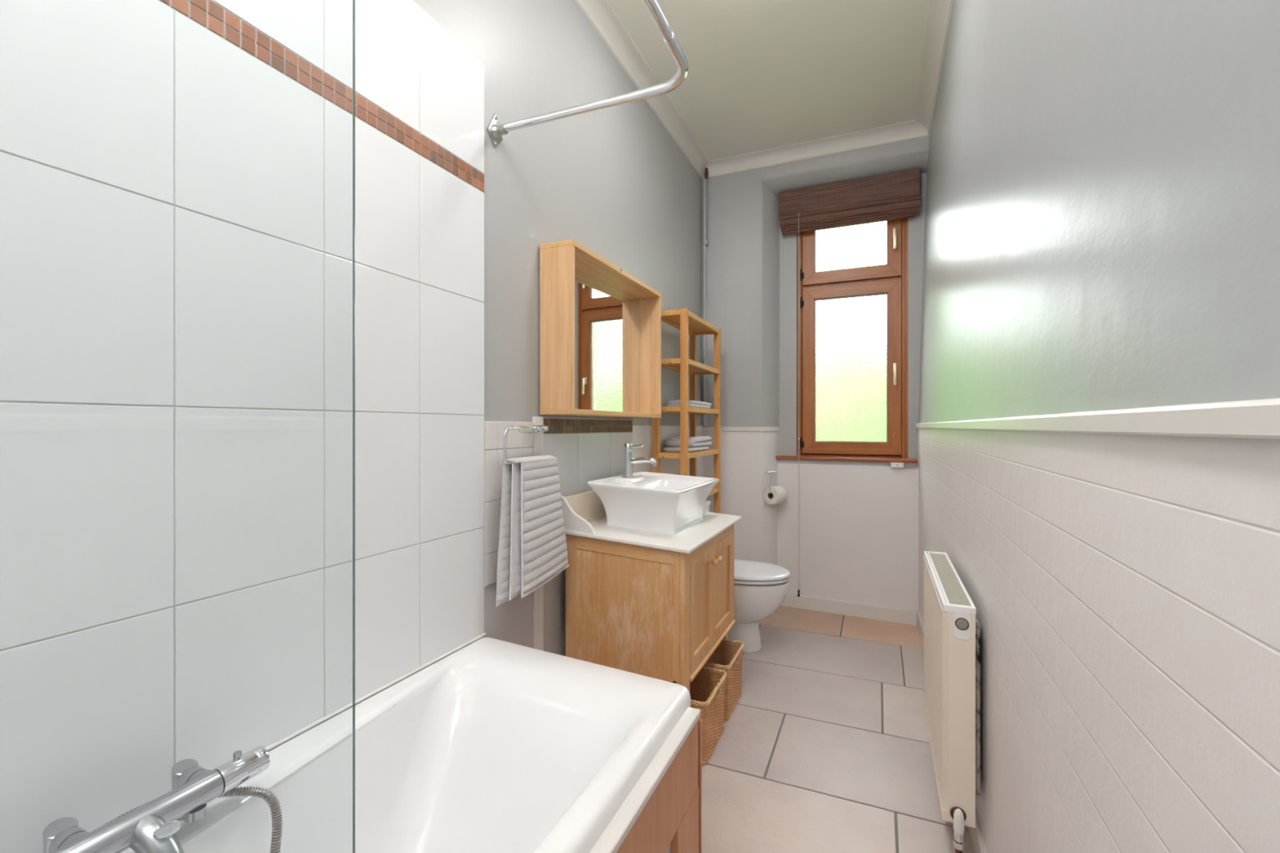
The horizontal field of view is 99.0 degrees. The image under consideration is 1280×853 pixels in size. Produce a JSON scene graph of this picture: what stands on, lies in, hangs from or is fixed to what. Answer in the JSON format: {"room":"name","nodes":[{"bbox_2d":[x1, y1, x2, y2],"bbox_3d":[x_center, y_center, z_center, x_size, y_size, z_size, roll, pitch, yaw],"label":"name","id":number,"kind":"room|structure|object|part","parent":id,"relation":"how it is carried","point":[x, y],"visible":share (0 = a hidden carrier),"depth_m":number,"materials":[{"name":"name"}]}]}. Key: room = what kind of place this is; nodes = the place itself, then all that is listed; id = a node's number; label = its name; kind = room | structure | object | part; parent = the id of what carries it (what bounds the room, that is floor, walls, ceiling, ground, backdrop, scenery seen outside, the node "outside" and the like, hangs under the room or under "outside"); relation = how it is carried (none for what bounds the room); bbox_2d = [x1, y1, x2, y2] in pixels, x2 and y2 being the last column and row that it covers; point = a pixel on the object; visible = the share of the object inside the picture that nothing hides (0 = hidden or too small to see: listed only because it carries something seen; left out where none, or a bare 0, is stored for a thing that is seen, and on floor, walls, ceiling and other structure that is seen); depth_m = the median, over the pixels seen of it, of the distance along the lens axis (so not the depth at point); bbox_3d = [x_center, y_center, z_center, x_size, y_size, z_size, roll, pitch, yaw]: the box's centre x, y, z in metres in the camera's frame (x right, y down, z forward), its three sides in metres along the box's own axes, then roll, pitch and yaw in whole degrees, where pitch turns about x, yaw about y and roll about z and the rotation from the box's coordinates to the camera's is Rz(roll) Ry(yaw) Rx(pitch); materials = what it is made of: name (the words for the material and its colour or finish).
{"room":"bathroom","nodes":[
{"label":"bathroom","id":0,"kind":"room"},
{"bbox_2d":[0,0,702,852],"bbox_3d":[-0.526,-0.290,1.757,0.190,2.960,5.200,0,0,24],"label":"wall","id":1,"kind":"structure","parent":0,"point":[176,175],"depth_m":1.07,"materials":[{"name":"white tile"}]},
{"bbox_2d":[42,746,270,852],"bbox_3d":[-0.729,0.615,0.795,0.181,0.132,0.349,0,0,24],"label":"shower mixer","id":2,"kind":"object","parent":1,"relation":"attached to","point":[151,827],"visible":1,"depth_m":0.80,"materials":[{"name":"silver metal"}]},
{"bbox_2d":[58,831,90,848],"bbox_3d":[-0.769,0.578,0.748,0.024,0.039,0.039,0,0,24],"label":"socket","id":3,"kind":"object","parent":2,"relation":"attached to","point":[68,839],"depth_m":0.74,"materials":[{"name":"silver metal"}]},
{"bbox_3d":[-0.689,0.620,0.781,0.097,0.121,0.043,0,0,18],"label":"spout","id":4,"kind":"part","parent":2,"relation":"part of","materials":[{"name":"silver metal"}]},
{"bbox_3d":[-0.678,0.579,0.784,0.031,0.007,0.031,0,0,24],"label":"diverter knob","id":5,"kind":"part","parent":2,"relation":"part of","materials":[{"name":"silver metal"}]},
{"bbox_2d":[94,786,282,852],"bbox_3d":[-0.735,0.761,0.729,0.147,0.368,0.477,0,0,24],"label":"shower hose","id":6,"kind":"object","parent":2,"relation":"attached to","point":[273,802],"visible":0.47,"depth_m":0.92,"materials":[{"name":"silver metal"}]},
{"bbox_2d":[183,804,206,822],"bbox_3d":[-0.695,0.603,0.855,0.028,0.014,0.028,0,0,24],"label":"outlet","id":7,"kind":"object","parent":2,"relation":"attached to","point":[197,812],"depth_m":0.84,"materials":[{"name":"silver metal"}]},
{"bbox_2d":[186,769,211,782],"bbox_3d":[-0.709,0.578,0.886,0.024,0.039,0.039,0,0,24],"label":"socket","id":8,"kind":"object","parent":2,"relation":"attached to","point":[193,775],"depth_m":0.88,"materials":[{"name":"silver metal"}]},
{"bbox_3d":[-0.673,0.578,0.921,0.043,0.043,0.072,0,0,24],"label":"temperature knob","id":9,"kind":"part","parent":2,"relation":"part of","materials":[{"name":"silver metal"}]},
{"bbox_2d":[502,425,548,464],"bbox_3d":[-0.389,0.057,1.784,0.060,0.123,0.241,0,0,24],"label":"towel holder","id":10,"kind":"object","parent":1,"relation":"attached to","point":[522,428],"visible":0.86,"depth_m":1.76,"materials":[{"name":"silver metal"}]},
{"bbox_3d":[-0.376,0.058,1.767,0.023,0.119,0.221,0,0,24],"label":"rod","id":11,"kind":"part","parent":10,"relation":"part of","materials":[{"name":"silver metal"}]},
{"bbox_3d":[-0.359,0.007,1.824,0.008,0.024,0.145,0,0,24],"label":"plate","id":12,"kind":"part","parent":10,"relation":"part of","materials":[{"name":"silver metal"}]},
{"bbox_2d":[496,454,569,607],"bbox_3d":[-0.343,0.322,1.806,0.056,0.447,0.362,0,0,24],"label":"hand towel","id":13,"kind":"object","parent":10,"relation":"hanging from","point":[532,551],"visible":1,"depth_m":1.74,"materials":[{"name":"white fabric"}]},
{"bbox_2d":[486,0,688,147],"bbox_3d":[-0.640,-0.929,0.470,0.666,0.108,2.508,0,0,24],"label":"rail","id":14,"kind":"object","parent":1,"relation":"attached to","point":[495,131],"visible":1,"depth_m":1.52,"materials":[{"name":"silver metal"}]},
{"bbox_3d":[-0.217,-0.926,1.614,0.450,0.031,0.023,0,0,24],"label":"wall arm","id":15,"kind":"part","parent":14,"relation":"part of","materials":[{"name":"silver metal"}]},
{"bbox_3d":[-0.387,-0.922,0.251,0.023,0.023,2.310,0,0,24],"label":"long arm","id":16,"kind":"part","parent":14,"relation":"part of","materials":[{"name":"silver metal"}]},
{"bbox_2d":[539,239,661,417],"bbox_3d":[-0.126,-0.344,2.297,0.135,0.604,0.842,0,0,24],"label":"mirror","id":17,"kind":"object","parent":1,"relation":"attached to","point":[600,325],"visible":1,"depth_m":2.25,"materials":[{"name":"brown wood"}]},
{"bbox_3d":[-0.291,-0.344,1.920,0.134,0.566,0.019,0,0,24],"label":"panel","id":18,"kind":"part","parent":17,"relation":"part of","materials":[{"name":"brown wood"}]},
{"bbox_3d":[-0.126,-0.636,2.297,0.135,0.019,0.842,0,0,24],"label":"panel","id":19,"kind":"part","parent":17,"relation":"part of","materials":[{"name":"brown wood"}]},
{"bbox_3d":[-0.126,-0.051,2.297,0.135,0.019,0.842,0,0,24],"label":"panel","id":20,"kind":"part","parent":17,"relation":"part of","materials":[{"name":"brown wood"}]},
{"bbox_2d":[574,266,640,413],"bbox_3d":[-0.173,-0.344,2.318,0.005,0.566,0.804,0,0,25],"label":"mirror glass","id":21,"kind":"object","parent":17,"relation":"on","point":[607,314],"depth_m":2.37,"materials":[{"name":"silver mirror"}]},
{"bbox_3d":[0.038,-0.344,2.675,0.134,0.566,0.019,0,0,24],"label":"panel","id":22,"kind":"part","parent":17,"relation":"part of","materials":[{"name":"brown wood"}]},
{"bbox_2d":[574,0,709,177],"bbox_3d":[-0.481,-1.733,1.574,0.075,0.074,4.700,0,0,24],"label":"trim","id":23,"kind":"structure","parent":1,"relation":"attached to","point":[600,13],"depth_m":2.66,"materials":[{"name":"paint"}]},
{"bbox_3d":[0.194,0.593,3.206,0.008,1.195,1.168,0,0,24],"label":"panel","id":24,"kind":"part","parent":1,"relation":"part of","materials":[{"name":"white paint"}]},
{"bbox_2d":[607,0,929,160],"bbox_3d":[0.171,-1.810,1.453,1.750,0.080,5.200,0,0,24],"label":"ceiling","id":25,"kind":"structure","parent":0,"point":[762,74],"depth_m":2.66,"materials":[{"name":"paint"}]},
{"bbox_2d":[702,135,929,610],"bbox_3d":[1.145,-0.290,3.647,1.740,2.960,0.400,0,0,24],"label":"wall","id":26,"kind":"structure","parent":0,"point":[859,520],"depth_m":3.60,"materials":[{"name":"grey paint"}]},
{"bbox_2d":[702,167,709,425],"bbox_3d":[0.446,-0.878,3.706,0.045,1.736,0.047,0,0,24],"label":"pipe","id":27,"kind":"object","parent":26,"relation":"attached to","point":[705,174],"visible":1,"depth_m":3.70,"materials":[{"name":"grey metal"}]},
{"bbox_2d":[702,426,778,431],"bbox_3d":[0.667,0.018,3.648,0.510,0.030,0.110,0,0,9],"label":"trim","id":28,"kind":"structure","parent":26,"relation":"attached to","point":[704,428],"depth_m":3.63,"materials":[{"name":"white paint"}]},
{"bbox_2d":[765,470,775,493],"bbox_3d":[0.861,0.365,3.580,0.100,0.148,0.074,0,0,-31],"label":"toilet roll holder","id":29,"kind":"object","parent":26,"relation":"attached to","point":[770,471],"visible":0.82,"depth_m":3.55,"materials":[{"name":"silver metal"}]},
{"bbox_3d":[0.869,0.367,3.566,0.100,0.144,0.041,0,0,-31],"label":"rod","id":30,"kind":"part","parent":29,"relation":"part of","materials":[{"name":"silver metal"}]},
{"bbox_2d":[763,485,786,504],"bbox_3d":[0.881,0.447,3.565,0.101,0.117,0.117,0,0,-41],"label":"toilet roll","id":31,"kind":"object","parent":29,"relation":"on","point":[779,495],"visible":1,"depth_m":3.53,"materials":[{"name":"white paper"}]},
{"bbox_3d":[1.145,0.597,3.647,1.740,1.187,0.400,0,0,24],"label":"panel","id":32,"kind":"part","parent":26,"relation":"part of","materials":[{"name":"white paint"}]},
{"bbox_2d":[702,120,928,178],"bbox_3d":[1.041,-1.733,3.433,1.378,0.074,0.075,0,0,24],"label":"trim","id":33,"kind":"structure","parent":26,"relation":"attached to","point":[909,130],"depth_m":3.41,"materials":[{"name":"paint"}]},
{"bbox_2d":[775,455,917,462],"bbox_3d":[1.298,0.207,3.499,0.848,0.022,0.148,0,0,24],"label":"window sill","id":34,"kind":"structure","parent":26,"relation":"attached to","point":[778,457],"depth_m":3.45,"materials":[{"name":"brown wood"}]},
{"bbox_2d":[780,593,916,625],"bbox_3d":[1.290,1.151,3.462,0.857,0.087,0.020,0,0,27],"label":"baseboard","id":35,"kind":"structure","parent":26,"relation":"attached to","point":[819,604],"depth_m":3.43,"materials":[{"name":"white paint"}]},
{"bbox_2d":[796,217,907,457],"bbox_3d":[1.357,-0.672,3.528,0.671,1.755,0.131,0,0,24],"label":"window","id":36,"kind":"structure","parent":26,"relation":"in","point":[853,280],"depth_m":3.53,"materials":[{"name":"brown wood"}]},
{"bbox_2d":[778,168,920,596],"bbox_3d":[1.308,-0.221,3.455,0.832,2.645,0.090,0,0,24],"label":"blind","id":37,"kind":"object","parent":36,"relation":"attached to","point":[893,196],"visible":1,"depth_m":3.44,"materials":[{"name":"brown wood"}]},
{"bbox_3d":[1.027,-0.165,3.537,0.003,2.440,0.003,0,0,24],"label":"pull cord","id":38,"kind":"part","parent":37,"relation":"part of","materials":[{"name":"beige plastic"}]},
{"bbox_3d":[1.361,-1.234,3.535,0.447,0.446,0.004,0,0,24],"label":"pane","id":39,"kind":"part","parent":36,"relation":"part of","materials":[{"name":"clear glass"}]},
{"bbox_3d":[1.361,-0.368,3.535,0.447,0.947,0.004,0,0,24],"label":"pane","id":40,"kind":"part","parent":36,"relation":"part of","materials":[{"name":"clear glass"}]},
{"bbox_3d":[1.360,-1.234,3.534,0.591,0.592,0.055,0,0,24],"label":"sash","id":41,"kind":"part","parent":36,"relation":"part of","materials":[{"name":"brown wood"}]},
{"bbox_3d":[1.360,-0.368,3.534,0.591,1.093,0.055,0,0,24],"label":"sash","id":42,"kind":"part","parent":36,"relation":"part of","materials":[{"name":"brown wood"}]},
{"bbox_3d":[1.579,-1.165,3.384,0.022,0.140,0.045,0,0,24],"label":"handle","id":43,"kind":"part","parent":36,"relation":"part of","materials":[{"name":"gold metal"}]},
{"bbox_3d":[1.579,-0.325,3.384,0.022,0.140,0.045,0,0,24],"label":"handle","id":44,"kind":"part","parent":36,"relation":"part of","materials":[{"name":"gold metal"}]},
{"bbox_2d":[890,462,917,467],"bbox_3d":[1.595,0.233,3.302,0.145,0.030,0.052,0,0,24],"label":"junction box","id":45,"kind":"object","parent":26,"relation":"attached to","point":[893,464],"visible":1,"depth_m":3.29,"materials":[{"name":"white plastic"}]},
{"bbox_2d":[702,605,973,852],"bbox_3d":[0.171,1.230,1.453,1.750,0.080,5.200,0,0,24],"label":"floor","id":46,"kind":"structure","parent":0,"point":[824,747],"depth_m":2.02,"materials":[{"name":"grey tile"}]},
{"bbox_2d":[119,632,702,852],"bbox_3d":[-0.542,0.909,0.639,0.697,0.562,1.937,0,0,24],"label":"bathtub","id":47,"kind":"object","parent":46,"relation":"on","point":[494,745],"visible":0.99,"depth_m":1.24,"materials":[{"name":"white ceramic"}]},
{"bbox_2d":[352,0,355,852],"bbox_3d":[-0.454,-0.084,0.099,0.012,1.494,0.917,0,0,24],"label":"screen","id":48,"kind":"object","parent":47,"relation":"on","point":[353,1],"visible":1,"depth_m":0.52,"materials":[{"name":"clear glass"}]},
{"bbox_3d":[-0.193,0.804,0.597,0.018,0.172,1.640,0,0,24],"label":"rail","id":49,"kind":"part","parent":47,"relation":"part of","materials":[{"name":"brown wood"}]},
{"bbox_3d":[-0.203,0.990,0.612,0.013,0.240,1.360,0,0,24],"label":"panel","id":50,"kind":"part","parent":47,"relation":"part of","materials":[{"name":"brown wood"}]},
{"bbox_2d":[565,524,735,692],"bbox_3d":[0.088,0.795,2.272,0.504,0.791,0.690,0,0,24],"label":"vanity cabinet","id":51,"kind":"object","parent":46,"relation":"on","point":[651,612],"visible":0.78,"depth_m":1.98,"materials":[{"name":"brown wood"}]},
{"bbox_3d":[-0.057,0.440,1.969,0.380,0.075,0.020,0,0,24],"label":"rail","id":52,"kind":"part","parent":51,"relation":"part of","materials":[{"name":"brown wood"}]},
{"bbox_3d":[-0.057,0.747,1.970,0.390,0.600,0.011,0,0,24],"label":"panel","id":53,"kind":"part","parent":51,"relation":"part of","materials":[{"name":"brown wood"}]},
{"bbox_2d":[560,490,741,553],"bbox_3d":[0.084,0.344,2.288,0.513,0.168,0.762,0,0,24],"label":"countertop","id":54,"kind":"structure","parent":51,"relation":"on","point":[584,513],"depth_m":2.06,"materials":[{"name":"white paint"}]},
{"bbox_2d":[586,471,719,534],"bbox_3d":[0.074,0.312,2.288,0.389,0.198,0.534,0,0,24],"label":"washbasin","id":55,"kind":"object","parent":54,"relation":"on","point":[655,502],"visible":0.98,"depth_m":2.12,"materials":[{"name":"white ceramic"}]},
{"bbox_2d":[622,443,657,478],"bbox_3d":[-0.003,0.144,2.293,0.157,0.144,0.053,0,0,24],"label":"tap","id":56,"kind":"object","parent":55,"relation":"on","point":[628,460],"visible":1,"depth_m":2.29,"materials":[{"name":"silver metal"}]},
{"bbox_3d":[0.014,0.144,2.285,0.120,0.034,0.025,0,0,24],"label":"spout","id":57,"kind":"part","parent":56,"relation":"part of","materials":[{"name":"silver metal"}]},
{"bbox_3d":[0.156,0.713,1.894,0.020,0.573,0.052,0,0,24],"label":"post","id":58,"kind":"part","parent":51,"relation":"part of","materials":[{"name":"brown wood"}]},
{"bbox_3d":[0.224,0.672,2.046,0.019,0.383,0.277,0,0,24],"label":"door","id":59,"kind":"part","parent":51,"relation":"part of","materials":[{"name":"brown wood"}]},
{"bbox_3d":[0.287,0.872,2.195,0.020,0.015,0.606,0,0,24],"label":"rail","id":60,"kind":"part","parent":51,"relation":"part of","materials":[{"name":"brown wood"}]},
{"bbox_3d":[0.287,0.453,2.195,0.020,0.053,0.606,0,0,24],"label":"rail","id":61,"kind":"part","parent":51,"relation":"part of","materials":[{"name":"brown wood"}]},
{"bbox_3d":[0.290,0.885,2.205,0.038,0.014,0.630,0,0,24],"label":"moulding","id":62,"kind":"part","parent":51,"relation":"part of","materials":[{"name":"brown wood"}]},
{"bbox_3d":[0.295,0.535,2.150,0.028,0.027,0.027,0,0,24],"label":"knob","id":63,"kind":"part","parent":51,"relation":"part of","materials":[{"name":"brown wood"}]},
{"bbox_3d":[0.320,0.535,2.207,0.028,0.027,0.027,0,0,24],"label":"knob","id":64,"kind":"part","parent":51,"relation":"part of","materials":[{"name":"brown wood"}]},
{"bbox_3d":[0.345,0.672,2.323,0.019,0.383,0.322,0,0,24],"label":"door","id":65,"kind":"part","parent":51,"relation":"part of","materials":[{"name":"brown wood"}]},
{"bbox_3d":[0.383,1.032,2.503,0.030,0.315,0.028,0,0,24],"label":"leg","id":66,"kind":"part","parent":51,"relation":"part of","materials":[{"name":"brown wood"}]},
{"bbox_3d":[0.415,0.653,2.488,0.020,0.453,0.032,0,0,24],"label":"post","id":67,"kind":"part","parent":51,"relation":"part of","materials":[{"name":"brown wood"}]},
{"bbox_2d":[652,307,720,513],"bbox_3d":[0.278,0.296,3.096,0.189,1.788,0.653,0,0,24],"label":"shelf unit","id":68,"kind":"object","parent":46,"relation":"on","point":[682,319],"visible":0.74,"depth_m":3.00,"materials":[{"name":"brown wood"}]},
{"bbox_3d":[0.084,0.296,2.843,0.034,1.788,0.034,0,0,24],"label":"post","id":69,"kind":"part","parent":68,"relation":"part of","materials":[{"name":"brown wood"}]},
{"bbox_3d":[0.226,0.296,2.781,0.034,1.788,0.034,0,0,24],"label":"post","id":70,"kind":"part","parent":68,"relation":"part of","materials":[{"name":"brown wood"}]},
{"bbox_2d":[662,435,711,452],"bbox_3d":[0.274,0.097,3.088,0.163,0.081,0.390,0,0,24],"label":"folded towel","id":71,"kind":"object","parent":68,"relation":"on","point":[695,443],"visible":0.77,"depth_m":2.97,"materials":[{"name":"white fabric"}]},
{"bbox_2d":[666,399,711,408],"bbox_3d":[0.284,-0.125,3.111,0.152,0.044,0.360,0,0,24],"label":"folded towel","id":72,"kind":"object","parent":68,"relation":"on","point":[691,403],"visible":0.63,"depth_m":2.98,"materials":[{"name":"white fabric"}]},
{"bbox_3d":[0.331,0.296,3.410,0.034,1.788,0.034,0,0,24],"label":"post","id":73,"kind":"part","parent":68,"relation":"part of","materials":[{"name":"brown wood"}]},
{"bbox_3d":[0.473,0.296,3.348,0.034,1.788,0.034,0,0,24],"label":"post","id":74,"kind":"part","parent":68,"relation":"part of","materials":[{"name":"brown wood"}]},
{"bbox_2d":[689,666,727,764],"bbox_3d":[0.147,1.076,2.091,0.319,0.226,0.290,0,0,24],"label":"wicker basket","id":75,"kind":"object","parent":46,"relation":"on","point":[712,717],"visible":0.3,"depth_m":2.05,"materials":[{"name":"brown wicker"}]},
{"bbox_3d":[0.288,0.993,2.030,0.012,0.030,0.106,0,0,24],"label":"handle","id":76,"kind":"part","parent":75,"relation":"part of","materials":[{"name":"wicker"}]},
{"bbox_2d":[689,638,744,719],"bbox_3d":[0.271,1.076,2.381,0.319,0.226,0.290,0,0,24],"label":"wicker basket","id":77,"kind":"object","parent":46,"relation":"on","point":[733,682],"visible":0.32,"depth_m":2.33,"materials":[{"name":"brown wicker"}]},
{"bbox_3d":[0.411,0.993,2.319,0.012,0.030,0.106,0,0,24],"label":"handle","id":78,"kind":"part","parent":77,"relation":"part of","materials":[{"name":"wicker"}]},
{"bbox_2d":[702,498,791,653],"bbox_3d":[0.472,0.807,2.980,0.677,0.765,0.404,0,0,24],"label":"toilet","id":79,"kind":"object","parent":46,"relation":"on","point":[760,588],"visible":0.33,"depth_m":2.81,"materials":[{"name":"white ceramic"}]},
{"bbox_3d":[0.254,0.440,3.075,0.200,0.030,0.404,0,0,24],"label":"cistern lid","id":80,"kind":"part","parent":79,"relation":"part of","materials":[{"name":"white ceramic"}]},
{"bbox_3d":[0.546,0.998,2.948,0.501,0.384,0.360,0,0,24],"label":"bowl","id":81,"kind":"part","parent":79,"relation":"part of","materials":[{"name":"white ceramic"}]},
{"bbox_3d":[0.578,0.790,2.934,0.441,0.016,0.372,0,0,24],"label":"seat","id":82,"kind":"part","parent":79,"relation":"part of","materials":[{"name":"white plastic"}]},
{"bbox_3d":[0.579,0.768,2.933,0.444,0.021,0.376,0,0,24],"label":"lid","id":83,"kind":"part","parent":79,"relation":"part of","materials":[{"name":"white plastic"}]},
{"bbox_2d":[917,0,1279,852],"bbox_3d":[0.871,-0.290,1.147,0.242,2.960,5.200,0,0,24],"label":"wall","id":84,"kind":"structure","parent":0,"point":[1102,215],"depth_m":0.67,"materials":[{"name":"grey paint"},{"name":"white paint"},{"name":"painted wood panelling"}]},
{"bbox_2d":[915,0,953,135],"bbox_3d":[0.713,-1.733,1.052,0.079,0.074,4.700,0,0,24],"label":"trim","id":85,"kind":"structure","parent":84,"relation":"attached to","point":[939,15],"depth_m":2.58,"materials":[{"name":"paint"}]},
{"bbox_2d":[923,551,980,852],"bbox_3d":[0.977,0.832,1.733,0.094,0.717,0.712,0,0,24],"label":"radiator","id":86,"kind":"object","parent":84,"relation":"attached to","point":[952,628],"visible":1,"depth_m":1.45,"materials":[{"name":"metal"}]},
{"bbox_3d":[0.946,0.768,1.761,0.016,0.563,0.677,0,0,24],"label":"panel","id":87,"kind":"part","parent":86,"relation":"part of","materials":[{"name":"metal"}]},
{"bbox_3d":[0.975,0.481,1.748,0.075,0.016,0.686,0,0,24],"label":"frame","id":88,"kind":"part","parent":86,"relation":"part of","materials":[{"name":"white metal"}]},
{"bbox_2d":[929,553,971,606],"bbox_3d":[0.981,0.481,1.748,0.051,0.012,0.653,0,0,24],"label":"grille","id":89,"kind":"object","parent":86,"relation":"attached to","point":[952,590],"depth_m":1.67,"materials":[{"name":"beige metal"}]},
{"bbox_2d":[953,613,970,640],"bbox_3d":[0.843,0.524,1.432,0.040,0.068,0.003,0,0,24],"label":"cap","id":90,"kind":"object","parent":86,"relation":"attached to","point":[962,621],"depth_m":1.43,"materials":[{"name":"grey plastic"}]},
{"bbox_3d":[1.017,0.759,1.727,0.016,0.462,0.590,0,0,24],"label":"wall panel","id":91,"kind":"part","parent":86,"relation":"part of","materials":[{"name":"white metal"}]},
{"bbox_2d":[915,609,987,852],"bbox_3d":[0.742,1.145,1.078,0.047,0.099,4.770,0,0,23],"label":"baseboard","id":92,"kind":"structure","parent":84,"relation":"attached to","point":[976,837],"depth_m":1.52,"materials":[{"name":"white paint"}]},
{"bbox_2d":[915,398,1279,439],"bbox_3d":[0.747,-0.006,1.087,0.050,0.031,4.790,0,0,23],"label":"trim","id":93,"kind":"structure","parent":84,"relation":"attached to","point":[1259,418],"depth_m":0.51,"materials":[{"name":"white paint"}]}
]}

